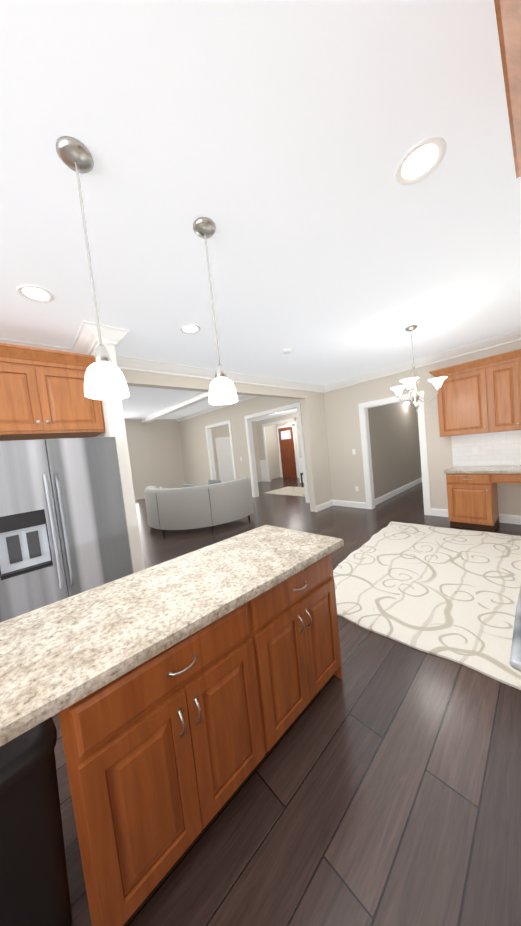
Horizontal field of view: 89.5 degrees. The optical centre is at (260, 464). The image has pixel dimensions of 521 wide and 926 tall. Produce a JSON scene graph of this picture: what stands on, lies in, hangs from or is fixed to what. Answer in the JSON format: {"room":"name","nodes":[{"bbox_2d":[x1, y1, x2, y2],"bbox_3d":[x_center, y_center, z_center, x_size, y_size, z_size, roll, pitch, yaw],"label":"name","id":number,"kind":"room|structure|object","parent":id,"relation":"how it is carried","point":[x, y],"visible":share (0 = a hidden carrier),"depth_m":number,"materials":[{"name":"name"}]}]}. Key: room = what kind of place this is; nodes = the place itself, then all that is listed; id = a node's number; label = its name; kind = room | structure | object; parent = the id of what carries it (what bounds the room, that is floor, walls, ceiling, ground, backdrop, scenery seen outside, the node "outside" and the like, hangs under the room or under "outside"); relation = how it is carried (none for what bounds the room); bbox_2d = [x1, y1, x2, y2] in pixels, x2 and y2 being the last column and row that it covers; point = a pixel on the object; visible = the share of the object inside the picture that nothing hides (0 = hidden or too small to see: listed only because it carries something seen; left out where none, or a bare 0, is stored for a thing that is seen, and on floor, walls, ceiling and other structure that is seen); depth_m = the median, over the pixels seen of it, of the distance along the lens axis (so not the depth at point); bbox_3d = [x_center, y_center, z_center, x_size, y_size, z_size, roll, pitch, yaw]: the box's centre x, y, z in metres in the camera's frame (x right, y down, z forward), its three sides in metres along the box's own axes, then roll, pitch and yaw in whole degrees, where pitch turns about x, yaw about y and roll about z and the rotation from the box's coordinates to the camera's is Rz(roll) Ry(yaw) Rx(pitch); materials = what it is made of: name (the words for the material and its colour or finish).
{"room":"kitchen","nodes":[
{"label":"kitchen","id":0,"kind":"room"},
{"bbox_2d":[91,342,143,572],"bbox_3d":[-1.577,0.129,2.842,0.140,2.800,0.700,-9,5,-42],"label":"wall column","id":1,"kind":"structure","parent":0,"point":[113,418],"depth_m":2.59,"materials":[{"name":"white paint"}]},
{"bbox_2d":[124,419,185,499],"bbox_3d":[-6.559,0.043,9.098,8.200,3.250,0.150,-9,5,-42],"label":"wall","id":2,"kind":"structure","parent":0,"point":[155,453],"depth_m":10.97,"materials":[{"name":"beige paint"}]},
{"bbox_2d":[9,367,332,511],"bbox_3d":[-1.469,-0.150,3.526,8.200,3.250,0.150,-9,5,-42],"label":"wall","id":3,"kind":"structure","parent":0,"point":[316,445],"depth_m":5.79,"materials":[{"name":"beige paint"}]},
{"bbox_2d":[0,338,71,352],"bbox_3d":[-3.226,-0.987,1.767,3.460,0.120,0.120,-9,5,-42],"label":"crown molding","id":4,"kind":"structure","parent":3,"relation":"attached to","point":[2,340],"depth_m":2.60,"materials":[{"name":"white wood"}]},
{"bbox_2d":[68,320,107,354],"bbox_3d":[-1.711,-1.191,2.583,0.140,0.120,0.670,-9,5,-42],"label":"crown molding","id":5,"kind":"structure","parent":3,"relation":"attached to","point":[86,341],"depth_m":2.48,"materials":[{"name":"white wood"}]},
{"bbox_2d":[104,326,129,363],"bbox_3d":[-1.539,-1.219,2.740,0.150,0.120,0.670,-9,5,-42],"label":"crown molding","id":6,"kind":"structure","parent":3,"relation":"attached to","point":[115,335],"depth_m":2.51,"materials":[{"name":"white wood"}]},
{"bbox_2d":[117,356,323,391],"bbox_3d":[-0.176,-1.468,4.570,4.600,0.120,0.120,-9,5,-42],"label":"crown molding","id":7,"kind":"structure","parent":3,"relation":"attached to","point":[129,363],"depth_m":3.90,"materials":[{"name":"white wood"}]},
{"bbox_2d":[315,500,332,511],"bbox_3d":[1.474,0.964,6.063,0.660,0.135,0.016,-9,5,-42],"label":"baseboard","id":8,"kind":"structure","parent":3,"relation":"attached to","point":[325,505],"depth_m":6.05,"materials":[{"name":"white wood"}]},
{"bbox_2d":[122,386,243,422],"bbox_3d":[-4.275,-1.547,6.227,8.350,0.200,7.550,-9,5,-42],"label":"ceiling","id":9,"kind":"structure","parent":0,"point":[145,404],"depth_m":7.91,"materials":[{"name":"white paint"}]},
{"bbox_2d":[211,421,261,482],"bbox_3d":[-1.071,-0.428,11.310,2.610,2.800,0.210,-9,5,-42],"label":"wall","id":10,"kind":"structure","parent":0,"point":[220,435],"depth_m":10.87,"materials":[{"name":"beige paint"}]},
{"bbox_2d":[0,0,520,420],"bbox_3d":[-0.624,-1.621,6.556,14.150,0.040,11.990,-9,5,-42],"label":"ceiling","id":11,"kind":"structure","parent":0,"point":[275,141],"depth_m":1.25,"materials":[{"name":"white paint"}]},
{"bbox_2d":[17,285,53,302],"bbox_3d":[-1.605,-1.216,1.880,0.208,0.010,0.208,-9,5,-42],"label":"recessed light","id":12,"kind":"object","parent":11,"relation":"in","point":[36,293],"visible":0.98,"depth_m":1.88,"materials":[{"name":"white plastic"}]},
{"bbox_2d":[56,136,129,399],"bbox_3d":[-0.704,-0.776,1.097,0.168,0.974,0.168,-9,5,-42],"label":"pendant light","id":13,"kind":"object","parent":11,"relation":"hanging from","point":[104,378],"visible":1,"depth_m":1.07,"materials":[{"name":"silver metal"}]},
{"bbox_2d":[179,324,200,333],"bbox_3d":[-0.706,-1.353,2.637,0.208,0.010,0.208,-9,5,-42],"label":"recessed light","id":14,"kind":"object","parent":11,"relation":"in","point":[189,328],"visible":0.98,"depth_m":2.63,"materials":[{"name":"white plastic"}]},
{"bbox_2d":[193,217,237,404],"bbox_3d":[-0.265,-0.846,1.500,0.168,0.974,0.168,-9,5,-42],"label":"pendant light","id":15,"kind":"object","parent":11,"relation":"hanging from","point":[222,390],"visible":1,"depth_m":1.47,"materials":[{"name":"silver metal"}]},
{"bbox_2d":[282,348,291,353],"bbox_3d":[0.358,-1.501,3.503,0.140,0.037,0.140,-9,5,-42],"label":"smoke detector","id":16,"kind":"object","parent":11,"relation":"attached to","point":[287,351],"visible":0.98,"depth_m":3.46,"materials":[{"name":"white plastic"}]},
{"bbox_2d":[390,325,446,411],"bbox_3d":[1.824,-1.135,3.174,0.587,1.025,0.626,-9,5,-42],"label":"chandelier","id":17,"kind":"object","parent":11,"relation":"hanging from","point":[409,382],"visible":0.98,"depth_m":3.17,"materials":[{"name":"white glass"}]},
{"bbox_2d":[395,137,445,184],"bbox_3d":[0.750,-1.420,1.240,0.208,0.010,0.208,-9,5,-42],"label":"recessed light","id":18,"kind":"object","parent":11,"relation":"in","point":[418,159],"visible":1,"depth_m":1.23,"materials":[{"name":"white plastic"}]},
{"bbox_2d":[256,412,303,482],"bbox_3d":[1.682,-0.655,10.350,0.180,2.800,5.350,-9,5,-42],"label":"wall","id":19,"kind":"structure","parent":0,"point":[277,446],"depth_m":12.34,"materials":[{"name":"beige paint"}]},
{"bbox_2d":[52,477,520,925],"bbox_3d":[-0.280,1.209,6.631,14.200,0.060,12.200,-9,5,-42],"label":"floor","id":20,"kind":"structure","parent":0,"point":[380,785],"depth_m":1.12,"materials":[{"name":"brown wood"}]},
{"bbox_2d":[0,717,71,925],"bbox_3d":[-0.843,1.226,0.859,0.392,0.706,0.314,-3,5,42],"label":"dishwasher","id":21,"kind":"object","parent":20,"relation":"on","point":[34,887],"visible":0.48,"depth_m":0.79,"materials":[{"name":"black plastic"}]},
{"bbox_2d":[0,343,104,440],"bbox_3d":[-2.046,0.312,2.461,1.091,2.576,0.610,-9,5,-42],"label":"upper cabinet","id":22,"kind":"object","parent":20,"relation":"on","point":[42,396],"visible":0.85,"depth_m":2.31,"materials":[{"name":"brown wood"}]},
{"bbox_2d":[0,437,133,622],"bbox_3d":[-1.823,0.696,2.410,0.919,1.775,0.916,-9,5,-42],"label":"fridge","id":23,"kind":"object","parent":20,"relation":"on","point":[63,529],"visible":0.81,"depth_m":2.08,"materials":[{"name":"grey metal"}]},
{"bbox_2d":[144,478,253,533],"bbox_3d":[-1.477,0.843,5.989,1.868,0.989,2.043,-9,5,-42],"label":"sofa","id":24,"kind":"object","parent":20,"relation":"on","point":[212,503],"visible":1,"depth_m":5.26,"materials":[{"name":"fabric"}]},
{"bbox_2d":[60,549,341,925],"bbox_3d":[-0.205,1.039,1.423,1.374,0.880,0.668,-9,5,-42],"label":"kitchen island","id":25,"kind":"object","parent":20,"relation":"on","point":[178,694],"depth_m":0.95,"materials":[{"name":"brown wood"}]},
{"bbox_2d":[0,525,343,746],"bbox_3d":[-0.334,0.594,1.326,1.688,0.042,0.694,-9,5,-42],"label":"island countertop","id":26,"kind":"structure","parent":25,"relation":"on","point":[56,657],"depth_m":1.04,"materials":[{"name":"beige stone"}]},
{"bbox_2d":[265,486,304,496],"bbox_3d":[1.377,0.887,8.562,1.336,0.011,2.434,-9,5,-42],"label":"dining rug","id":27,"kind":"object","parent":20,"relation":"on","point":[295,491],"visible":0.52,"depth_m":8.79,"materials":[{"name":"beige carpet"}]},
{"bbox_2d":[333,521,520,689],"bbox_3d":[2.180,1.138,2.810,2.387,0.029,2.881,-3,5,44],"label":"rug","id":28,"kind":"object","parent":20,"relation":"on","point":[451,594],"visible":0.85,"depth_m":2.48,"materials":[{"name":"beige carpet"}]},
{"bbox_2d":[446,473,499,531],"bbox_3d":[3.306,0.528,4.097,0.595,0.860,0.530,-9,5,-42],"label":"base cabinet","id":29,"kind":"object","parent":20,"relation":"on","point":[472,495],"depth_m":3.88,"materials":[{"name":"brown wood"}]},
{"bbox_2d":[444,465,520,472],"bbox_3d":[3.637,0.068,3.640,0.613,0.040,1.716,-9,5,-42],"label":"countertop","id":30,"kind":"structure","parent":29,"relation":"on","point":[493,468],"depth_m":3.85,"materials":[{"name":"beige stone"}]},
{"bbox_2d":[494,0,520,671],"bbox_3d":[1.099,0.097,0.639,0.912,2.576,0.711,-9,5,-42],"label":"tall cabinet","id":31,"kind":"object","parent":20,"relation":"on","point":[508,15],"visible":1,"depth_m":0.74,"materials":[{"name":"brown wood"}]},
{"bbox_2d":[178,340,520,521],"bbox_3d":[0.485,-0.590,7.535,0.150,3.250,11.990,-9,5,-42],"label":"wall","id":32,"kind":"structure","parent":0,"point":[343,433],"depth_m":5.82,"materials":[{"name":"beige paint"}]},
{"bbox_2d":[176,395,256,421],"bbox_3d":[-1.221,-2.024,8.945,0.120,0.120,7.380,-9,5,-42],"label":"crown molding","id":33,"kind":"structure","parent":32,"relation":"attached to","point":[216,407],"depth_m":9.43,"materials":[{"name":"white wood"}]},
{"bbox_2d":[333,500,366,508],"bbox_3d":[2.017,0.912,6.003,0.016,0.135,0.840,-9,5,-42],"label":"baseboard","id":34,"kind":"structure","parent":32,"relation":"attached to","point":[335,502],"depth_m":5.97,"materials":[{"name":"white wood"}]},
{"bbox_2d":[324,330,520,391],"bbox_3d":[2.818,-1.778,4.591,0.120,0.120,3.840,-9,5,-42],"label":"crown molding","id":35,"kind":"structure","parent":32,"relation":"attached to","point":[515,336],"depth_m":4.43,"materials":[{"name":"white wood"}]},
{"bbox_2d":[431,508,448,516],"bbox_3d":[3.234,0.866,4.670,0.016,0.135,0.350,-9,5,-42],"label":"baseboard","id":36,"kind":"structure","parent":32,"relation":"attached to","point":[434,512],"depth_m":4.69,"materials":[{"name":"white wood"}]},
{"bbox_2d":[429,349,520,436],"bbox_3d":[3.551,-1.008,3.710,0.402,1.066,1.882,-9,5,-42],"label":"upper cabinet","id":37,"kind":"object","parent":32,"relation":"attached to","point":[480,396],"visible":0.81,"depth_m":3.84,"materials":[{"name":"brown wood"}]},
{"bbox_2d":[451,430,520,465],"bbox_3d":[3.836,-0.246,3.832,0.003,0.520,1.716,-9,5,-42],"label":"backsplash","id":38,"kind":"structure","parent":32,"relation":"attached to","point":[499,448],"depth_m":4.12,"materials":[{"name":"tile"}]},
{"bbox_2d":[472,447,477,453],"bbox_3d":[3.456,-0.222,4.240,0.009,0.116,0.072,-9,5,-42],"label":"light switch","id":39,"kind":"object","parent":38,"relation":"attached to","point":[474,450],"visible":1,"depth_m":4.24,"materials":[{"name":"white plastic"}]},
{"bbox_2d":[499,514,520,524],"bbox_3d":[3.955,0.839,3.880,0.016,0.135,0.630,-9,5,-42],"label":"baseboard","id":40,"kind":"structure","parent":32,"relation":"attached to","point":[510,519],"depth_m":4.02,"materials":[{"name":"white wood"}]},
{"bbox_2d":[368,400,421,498],"bbox_3d":[3.796,-0.684,7.189,4.250,2.800,0.150,-9,5,-42],"label":"wall","id":41,"kind":"structure","parent":0,"point":[395,445],"depth_m":6.69,"materials":[{"name":"beige paint"}]},
{"bbox_2d":[375,477,421,504],"bbox_3d":[3.934,0.646,7.156,4.100,0.135,0.016,-9,5,-42],"label":"baseboard","id":42,"kind":"structure","parent":41,"relation":"attached to","point":[378,500],"depth_m":6.76,"materials":[{"name":"white wood"}]}
]}

